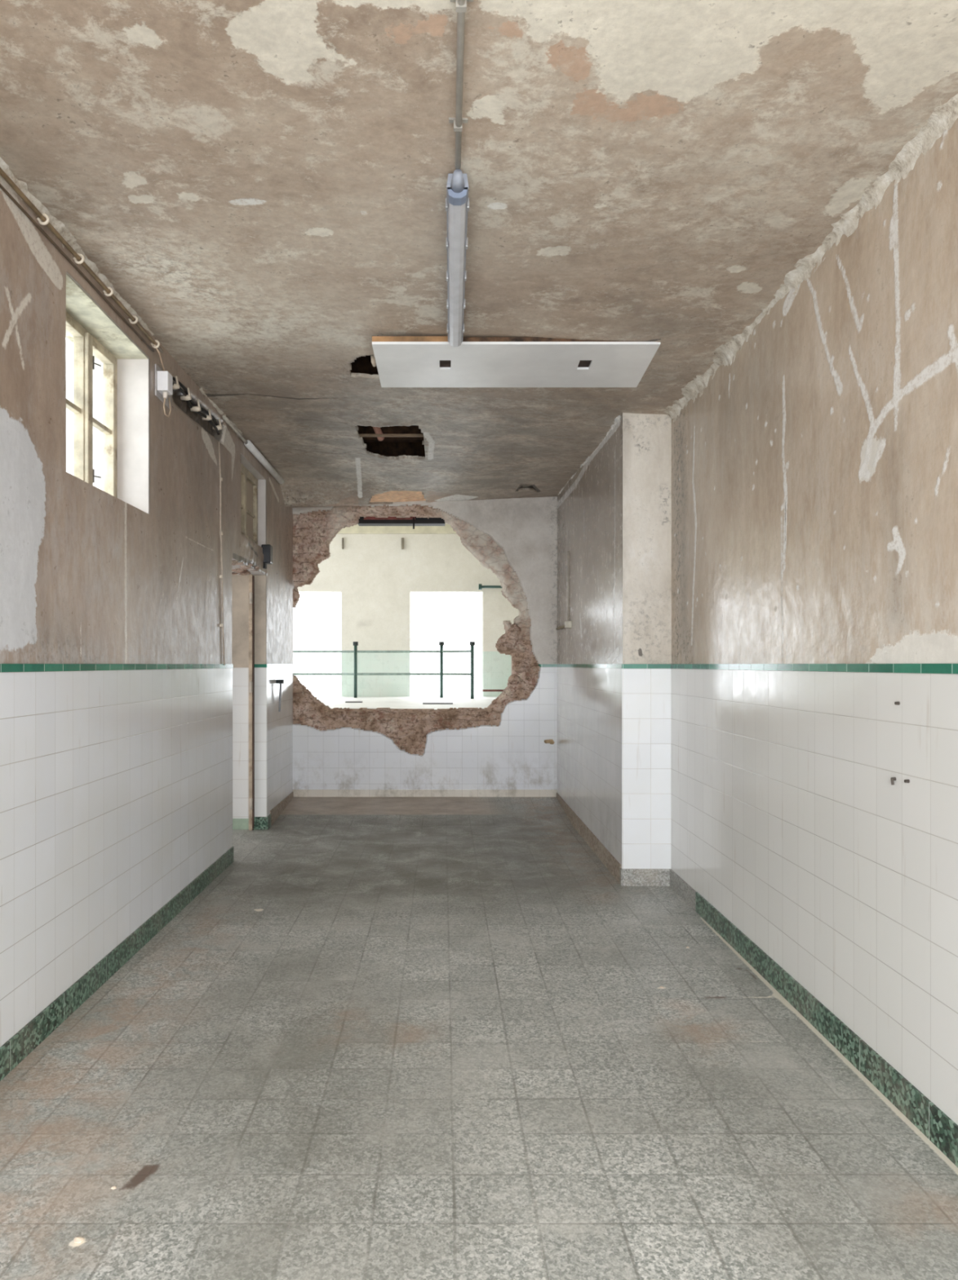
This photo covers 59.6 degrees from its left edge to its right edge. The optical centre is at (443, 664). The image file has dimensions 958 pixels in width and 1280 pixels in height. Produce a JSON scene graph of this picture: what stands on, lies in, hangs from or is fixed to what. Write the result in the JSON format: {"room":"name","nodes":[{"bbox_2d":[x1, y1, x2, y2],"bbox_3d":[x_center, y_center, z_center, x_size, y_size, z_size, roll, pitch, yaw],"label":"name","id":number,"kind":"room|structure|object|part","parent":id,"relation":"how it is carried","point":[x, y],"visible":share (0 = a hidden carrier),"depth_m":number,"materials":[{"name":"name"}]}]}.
{"room":"abandoned building corridor","nodes":[
{"label":"abandoned building corridor","id":0,"kind":"room"},
{"bbox_2d":[0,173,294,1047],"bbox_3d":[-2.316,-0.284,3.550,1.769,3.500,9.700,0,0,0],"label":"wall","id":1,"kind":"structure","parent":0,"point":[124,723],"depth_m":3.75,"materials":[{"name":"white tile"}]},
{"bbox_2d":[0,157,154,336],"bbox_3d":[-1.440,-1.635,2.900,0.059,0.066,2.600,0,0,0],"label":"trim","id":2,"kind":"structure","parent":1,"relation":"attached to","point":[60,227],"depth_m":3.21,"materials":[{"name":"paint"}]},
{"bbox_2d":[0,183,154,351],"bbox_3d":[-1.458,-1.575,3.050,0.010,0.010,2.300,0,0,0],"label":"cable","id":3,"kind":"object","parent":1,"relation":"attached to","point":[2,187],"visible":1,"depth_m":3.25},
{"bbox_2d":[0,167,163,352],"bbox_3d":[-1.444,-1.605,3.090,0.046,0.043,2.380,0,0,0],"label":"conduit","id":4,"kind":"object","parent":1,"relation":"attached to","point":[133,319],"visible":1,"depth_m":3.30,"materials":[{"name":"metal"}]},
{"bbox_2d":[153,344,164,370],"bbox_3d":[-1.435,-1.548,4.230,0.012,0.112,0.126,0,0,7],"label":"cable","id":5,"kind":"object","parent":4,"relation":"hanging from","point":[153,344],"visible":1,"depth_m":4.23,"materials":[{"name":"beige plastic"}]},
{"bbox_2d":[65,311,116,497],"bbox_3d":[-1.627,-1.123,3.703,0.116,0.811,0.925,0,0,0],"label":"window","id":6,"kind":"structure","parent":1,"relation":"in","point":[85,344],"depth_m":3.79,"materials":[{"name":"beige paint"}]},
{"bbox_3d":[-1.643,-1.136,3.531,0.048,0.730,0.514,0,0,0],"label":"sash","id":7,"kind":"part","parent":6,"relation":"part of","materials":[{"name":"beige paint"}]},
{"bbox_3d":[-1.643,-1.136,3.962,0.048,0.730,0.339,0,0,0],"label":"sash","id":8,"kind":"part","parent":6,"relation":"part of","materials":[{"name":"clear glass"}]},
{"bbox_2d":[0,846,233,1080],"bbox_3d":[-1.468,1.314,2.244,0.032,0.104,7.088,0,0,0],"label":"baseboard","id":9,"kind":"structure","parent":1,"relation":"attached to","point":[12,1052],"depth_m":3.50,"materials":[{"name":"green tile"}]},
{"bbox_2d":[154,364,172,408],"bbox_3d":[-1.433,-1.445,4.353,0.062,0.159,0.235,0,0,0],"label":"junction box","id":10,"kind":"object","parent":1,"relation":"attached to","point":[162,379],"visible":0.96,"depth_m":4.25,"materials":[{"name":"white plastic"}]},
{"bbox_2d":[163,397,171,417],"bbox_3d":[-1.429,-1.338,4.327,0.018,0.116,0.093,0,0,0],"label":"cable loop","id":11,"kind":"object","parent":10,"relation":"attached to","point":[168,415],"visible":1,"depth_m":4.32,"materials":[{"name":"beige plastic"}]},
{"bbox_2d":[172,376,179,389],"bbox_3d":[-1.466,-1.533,4.547,0.056,0.072,0.032,0,0,0],"label":"cleat","id":12,"kind":"object","parent":1,"relation":"attached to","point":[175,386],"visible":0.78,"depth_m":4.54,"materials":[{"name":"beige ceramic"}]},
{"bbox_2d":[180,387,191,400],"bbox_3d":[-1.466,-1.540,4.759,0.056,0.072,0.032,0,0,0],"label":"cleat","id":13,"kind":"object","parent":1,"relation":"attached to","point":[187,397],"visible":1,"depth_m":4.75,"materials":[{"name":"beige ceramic"}]},
{"bbox_2d":[172,376,217,426],"bbox_3d":[-1.475,-1.560,5.025,0.054,0.030,1.053,0,0,0],"label":"wire","id":14,"kind":"object","parent":1,"relation":"attached to","point":[183,386],"visible":0.65,"depth_m":4.96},
{"bbox_2d":[190,399,200,411],"bbox_3d":[-1.466,-1.533,4.947,0.056,0.072,0.032,0,0,0],"label":"cleat","id":15,"kind":"object","parent":1,"relation":"attached to","point":[197,408],"visible":1,"depth_m":4.94,"materials":[{"name":"beige ceramic"}]},
{"bbox_2d":[172,382,219,435],"bbox_3d":[-1.475,-1.525,5.025,0.054,0.030,1.052,0,0,0],"label":"wire","id":16,"kind":"object","parent":1,"relation":"attached to","point":[180,389],"visible":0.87,"depth_m":5.08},
{"bbox_2d":[201,408,212,420],"bbox_3d":[-1.466,-1.549,5.182,0.056,0.072,0.032,0,0,0],"label":"cleat","id":17,"kind":"object","parent":1,"relation":"attached to","point":[209,417],"visible":0.98,"depth_m":5.17,"materials":[{"name":"beige ceramic"}]},
{"bbox_2d":[212,418,222,430],"bbox_3d":[-1.466,-1.557,5.423,0.056,0.072,0.032,0,0,0],"label":"cleat","id":18,"kind":"object","parent":1,"relation":"attached to","point":[219,427],"visible":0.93,"depth_m":5.42,"materials":[{"name":"white ceramic"}]},
{"bbox_2d":[198,386,243,437],"bbox_3d":[-1.445,-1.640,5.550,0.050,0.055,1.100,0,0,0],"label":"trim","id":19,"kind":"structure","parent":1,"relation":"attached to","point":[202,392],"depth_m":5.43,"materials":[{"name":"paint"}]},
{"bbox_2d":[217,441,225,665],"bbox_3d":[-1.457,-0.720,5.488,0.018,1.451,0.139,0,0,0],"label":"cable","id":20,"kind":"object","parent":1,"relation":"attached to","point":[220,477],"visible":1,"depth_m":5.47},
{"bbox_2d":[232,818,248,829],"bbox_3d":[-1.685,1.321,6.938,0.159,0.090,0.064,0,0,0],"label":"baseboard","id":21,"kind":"structure","parent":1,"relation":"attached to","point":[237,824],"depth_m":6.91,"materials":[{"name":"green tile"}]},
{"bbox_2d":[240,463,257,544],"bbox_3d":[-1.562,-1.237,6.480,0.066,0.586,0.880,0,0,0],"label":"window","id":22,"kind":"structure","parent":1,"relation":"in","point":[249,482],"depth_m":6.68,"materials":[{"name":"beige paint"}]},
{"bbox_3d":[-1.560,-1.342,6.279,0.003,0.242,0.324,0,0,0],"label":"pane","id":23,"kind":"part","parent":22,"relation":"part of","materials":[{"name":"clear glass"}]},
{"bbox_3d":[-1.553,-1.234,6.279,0.048,0.511,0.378,0,0,0],"label":"sash","id":24,"kind":"part","parent":22,"relation":"part of","materials":[{"name":"beige paint"}]},
{"bbox_3d":[-1.560,-1.342,6.671,0.003,0.242,0.344,0,0,0],"label":"pane","id":25,"kind":"part","parent":22,"relation":"part of","materials":[{"name":"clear glass"}]},
{"bbox_3d":[-1.560,-1.103,6.671,0.003,0.193,0.344,0,0,0],"label":"pane","id":26,"kind":"part","parent":22,"relation":"part of","materials":[{"name":"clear glass"}]},
{"bbox_3d":[-1.553,-1.234,6.671,0.048,0.511,0.398,0,0,0],"label":"sash","id":27,"kind":"part","parent":22,"relation":"part of","materials":[{"name":"beige paint"}]},
{"bbox_2d":[248,574,254,830],"bbox_3d":[-1.581,0.314,6.879,0.038,2.105,0.066,0,0,0],"label":"door","id":28,"kind":"structure","parent":1,"relation":"in","point":[251,578],"depth_m":6.87,"materials":[{"name":"brown wood"}]},
{"bbox_2d":[261,544,272,568],"bbox_3d":[-1.442,-0.876,6.810,0.085,0.190,0.100,0,0,0],"label":"alarm box","id":29,"kind":"object","parent":1,"relation":"attached to","point":[267,548],"visible":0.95,"depth_m":6.76,"materials":[{"name":"black plastic"}]},
{"bbox_2d":[253,791,293,829],"bbox_3d":[-1.510,1.301,7.512,0.120,0.130,1.216,0,0,0],"label":"baseboard","id":30,"kind":"structure","parent":1,"relation":"attached to","point":[276,811],"depth_m":7.09,"materials":[{"name":"tile"}]},
{"bbox_2d":[275,680,284,711],"bbox_3d":[-1.437,0.275,7.320,0.075,0.282,0.036,0,0,0],"label":"pipe","id":31,"kind":"object","parent":1,"relation":"attached to","point":[280,682],"visible":0.98,"depth_m":7.31,"materials":[{"name":"grey metal"}]},
{"bbox_3d":[-1.429,0.286,7.320,0.027,0.261,0.018,0,0,0],"label":"stem","id":32,"kind":"part","parent":31,"relation":"part of","materials":[{"name":"grey paint"}]},
{"bbox_2d":[313,695,497,709],"bbox_3d":[-0.750,0.636,11.500,8.500,0.200,5.800,0,0,0],"label":"floor","id":33,"kind":"structure","parent":0,"point":[332,701],"depth_m":12.01,"materials":[{"name":"concrete"}]},
{"bbox_2d":[345,701,362,702],"bbox_3d":[-1.251,0.528,11.718,0.231,0.014,0.120,0,0,0],"label":"strip","id":34,"kind":"object","parent":33,"relation":"on","point":[345,701],"visible":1,"depth_m":11.67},
{"bbox_2d":[293,641,475,698],"bbox_3d":[-1.181,0.087,13.376,3.422,0.898,0.420,0,0,7],"label":"railing","id":35,"kind":"object","parent":33,"relation":"on","point":[355,644],"visible":0.92,"depth_m":13.38,"materials":[{"name":"metal"}]},
{"bbox_3d":[-1.406,0.112,13.400,0.052,0.848,0.052,0,0,0],"label":"post","id":36,"kind":"part","parent":35,"relation":"part of","materials":[{"name":"metal"}]},
{"bbox_3d":[-1.191,0.156,13.368,3.405,0.036,0.373,0,0,7],"label":"rail","id":37,"kind":"part","parent":35,"relation":"part of","materials":[{"name":"green metal"}]},
{"bbox_3d":[-1.191,-0.204,13.368,3.405,0.036,0.373,0,0,7],"label":"rail","id":38,"kind":"part","parent":35,"relation":"part of","materials":[{"name":"metal"}]},
{"bbox_3d":[-0.024,0.112,13.400,0.052,0.848,0.052,0,0,0],"label":"post","id":39,"kind":"part","parent":35,"relation":"part of","materials":[{"name":"metal"}]},
{"bbox_3d":[0.455,0.116,13.000,0.052,0.839,0.052,0,0,0],"label":"post","id":40,"kind":"part","parent":35,"relation":"part of","materials":[{"name":"metal"}]},
{"bbox_2d":[422,702,453,704],"bbox_3d":[-0.071,0.528,11.276,0.404,0.014,0.120,0,0,0],"label":"strip","id":41,"kind":"object","parent":33,"relation":"on","point":[423,703],"visible":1,"depth_m":11.22,"materials":[{"name":"grey metal"}]},
{"bbox_2d":[297,521,519,696],"bbox_3d":[-0.750,-0.949,13.935,8.500,2.970,0.270,0,0,0],"label":"wall","id":42,"kind":"structure","parent":0,"point":[375,579],"depth_m":13.85,"materials":[{"name":"paint"}]},
{"bbox_2d":[401,537,404,549],"bbox_3d":[-0.669,-2.002,13.824,0.044,0.186,0.048,0,0,0],"label":"stub","id":43,"kind":"object","parent":42,"relation":"attached to","point":[402,539],"visible":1,"depth_m":13.80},
{"bbox_2d":[478,583,502,590],"bbox_3d":[0.968,-1.275,13.740,0.764,0.098,0.100,0,0,0],"label":"pipe","id":44,"kind":"object","parent":42,"relation":"attached to","point":[480,586],"visible":0.72,"depth_m":13.72,"materials":[{"name":"metal"}]},
{"bbox_2d":[292,485,557,789],"bbox_3d":[-0.185,-0.194,8.232,2.690,3.120,0.295,0,0,0],"label":"wall","id":45,"kind":"structure","parent":0,"point":[510,743],"depth_m":8.11,"materials":[{"name":"paint"}]},
{"bbox_2d":[357,516,444,528],"bbox_3d":[-0.420,-1.455,8.463,0.880,0.190,0.174,0,0,0],"label":"lintel","id":46,"kind":"object","parent":45,"relation":"attached to","point":[368,521],"visible":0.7,"depth_m":8.41,"materials":[{"name":"black metal"}]},
{"bbox_2d":[292,789,557,796],"bbox_3d":[-0.185,1.261,8.114,2.630,0.090,0.032,0,0,0],"label":"baseboard","id":47,"kind":"structure","parent":45,"relation":"attached to","point":[297,793],"depth_m":8.10,"materials":[{"name":"beige tile"}]},
{"bbox_2d":[0,796,957,1279],"bbox_3d":[-0.175,1.326,3.425,3.250,0.080,9.450,0,0,0],"label":"floor","id":48,"kind":"structure","parent":0,"point":[393,1037],"depth_m":2.61,"materials":[{"name":"tile"}]},
{"bbox_2d":[73,1236,84,1243],"bbox_3d":[-0.864,1.362,1.975,0.025,0.009,0.021,0,0,0],"label":"chip","id":49,"kind":"object","parent":48,"relation":"on","point":[77,1239],"visible":1,"depth_m":1.97,"materials":[{"name":"white paint"}]},
{"bbox_2d":[0,0,957,507],"bbox_3d":[0.000,-1.760,3.500,3.800,0.588,9.800,0,0,0],"label":"ceiling","id":50,"kind":"structure","parent":0,"point":[263,183],"depth_m":2.73,"materials":[{"name":"paint"}]},
{"bbox_2d":[244,440,284,484],"bbox_3d":[-1.434,-1.621,6.760,0.052,0.053,1.280,0,0,0],"label":"conduit","id":51,"kind":"object","parent":50,"relation":"attached to","point":[249,446],"visible":0.99,"depth_m":6.62,"materials":[{"name":"plastic"}]},
{"bbox_2d":[222,414,248,444],"bbox_3d":[-1.444,-1.627,5.810,0.024,0.029,0.620,0,0,0],"label":"conduit","id":52,"kind":"object","parent":51,"relation":"attached to","point":[224,416],"visible":1,"depth_m":5.76,"materials":[{"name":"plastic"}]},
{"bbox_2d":[370,355,376,366],"bbox_3d":[-0.373,-1.627,4.464,0.026,0.050,0.069,0,0,0],"label":"plaster","id":53,"kind":"object","parent":50,"relation":"hanging from","point":[372,357],"visible":0.77,"depth_m":4.45,"materials":[{"name":"beige paint"}]},
{"bbox_2d":[372,426,384,440],"bbox_3d":[-0.482,-1.717,6.076,0.050,0.144,0.202,0,0,16],"label":"pipe","id":54,"kind":"object","parent":50,"relation":"attached to","point":[377,430],"visible":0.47,"depth_m":6.08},
{"bbox_2d":[359,434,423,436],"bbox_3d":[-0.373,-1.655,6.041,0.532,0.016,0.024,0,0,0],"label":"wood lath","id":55,"kind":"object","parent":50,"relation":"attached to","point":[360,435],"depth_m":6.03,"materials":[{"name":"brown wood"}]},
{"bbox_2d":[445,168,469,346],"bbox_3d":[0.053,-1.548,3.312,0.080,0.079,1.338,0,0,1],"label":"tube light","id":56,"kind":"object","parent":50,"relation":"attached to","point":[457,199],"visible":1,"depth_m":3.06,"materials":[{"name":"grey plastic"}]},
{"bbox_2d":[448,200,466,346],"bbox_3d":[0.053,-1.525,3.357,0.062,0.026,1.236,0,0,1],"label":"diffuser","id":57,"kind":"object","parent":56,"relation":"attached to","point":[457,211],"depth_m":3.21,"materials":[{"name":"white plastic"}]},
{"bbox_2d":[448,0,473,168],"bbox_3d":[0.045,-1.585,0.675,0.056,0.035,3.950,0,0,0],"label":"conduit","id":58,"kind":"object","parent":50,"relation":"attached to","point":[461,5],"visible":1,"depth_m":2.25,"materials":[{"name":"metal"}]},
{"bbox_2d":[372,336,661,387],"bbox_3d":[0.368,-1.565,4.345,1.424,0.040,0.630,0,0,0],"label":"board","id":59,"kind":"object","parent":50,"relation":"attached to","point":[402,362],"visible":0.91,"depth_m":4.26,"materials":[{"name":"white laminate"}]},
{"bbox_2d":[556,118,957,1124],"bbox_3d":[1.431,-0.309,3.530,0.658,3.350,9.660,0,0,0],"label":"wall","id":60,"kind":"structure","parent":0,"point":[759,575],"depth_m":3.20,"materials":[{"name":"white tile"}]},
{"bbox_2d":[555,621,571,630],"bbox_3d":[1.090,-0.345,7.550,0.060,0.060,0.700,0,0,0],"label":"box","id":61,"kind":"object","parent":60,"relation":"attached to","point":[567,624],"visible":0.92,"depth_m":7.21,"materials":[{"name":"beige plastic"}]},
{"bbox_2d":[567,551,569,621],"bbox_3d":[1.102,-0.679,7.330,0.021,0.629,0.022,0,0,0],"label":"riser pipe","id":62,"kind":"object","parent":60,"relation":"attached to","point":[568,552],"visible":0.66,"depth_m":7.32,"materials":[{"name":"grey metal"}]},
{"bbox_2d":[557,415,621,495],"bbox_3d":[1.098,-1.579,6.600,0.036,0.114,2.800,0,0,0],"label":"trim","id":63,"kind":"structure","parent":60,"relation":"attached to","point":[616,420],"depth_m":5.90,"materials":[{"name":"white paint"}]},
{"bbox_2d":[556,792,957,1167],"bbox_3d":[1.264,1.306,3.410,0.332,0.120,9.420,0,0,0],"label":"baseboard","id":64,"kind":"structure","parent":60,"relation":"attached to","point":[930,1119],"depth_m":3.17,"materials":[{"name":"green tile"}]},
{"bbox_2d":[664,93,957,422],"bbox_3d":[1.375,-1.503,3.369,0.082,0.090,3.538,0,0,0],"label":"trim","id":65,"kind":"structure","parent":60,"relation":"attached to","point":[944,117],"depth_m":2.90,"materials":[{"name":"paint"}]},
{"bbox_2d":[891,777,897,785],"bbox_3d":[1.402,0.362,2.593,0.020,0.024,0.014,0,0,0],"label":"plug","id":66,"kind":"object","parent":60,"relation":"attached to","point":[893,779],"visible":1,"depth_m":2.59,"materials":[{"name":"grey plastic"}]},
{"bbox_3d":[-0.750,-0.899,11.250,8.700,3.270,5.700,0,0,0],"label":"wall","id":67,"kind":"structure","parent":0,"visible":0},
{"bbox_2d":[483,689,503,691],"bbox_3d":[0.588,0.289,9.200,0.300,0.024,0.024,0,0,0],"label":"bar","id":68,"kind":"object","parent":67,"relation":"attached to","point":[483,690],"visible":0.65,"depth_m":9.19,"materials":[{"name":"brown metal"}]}
]}

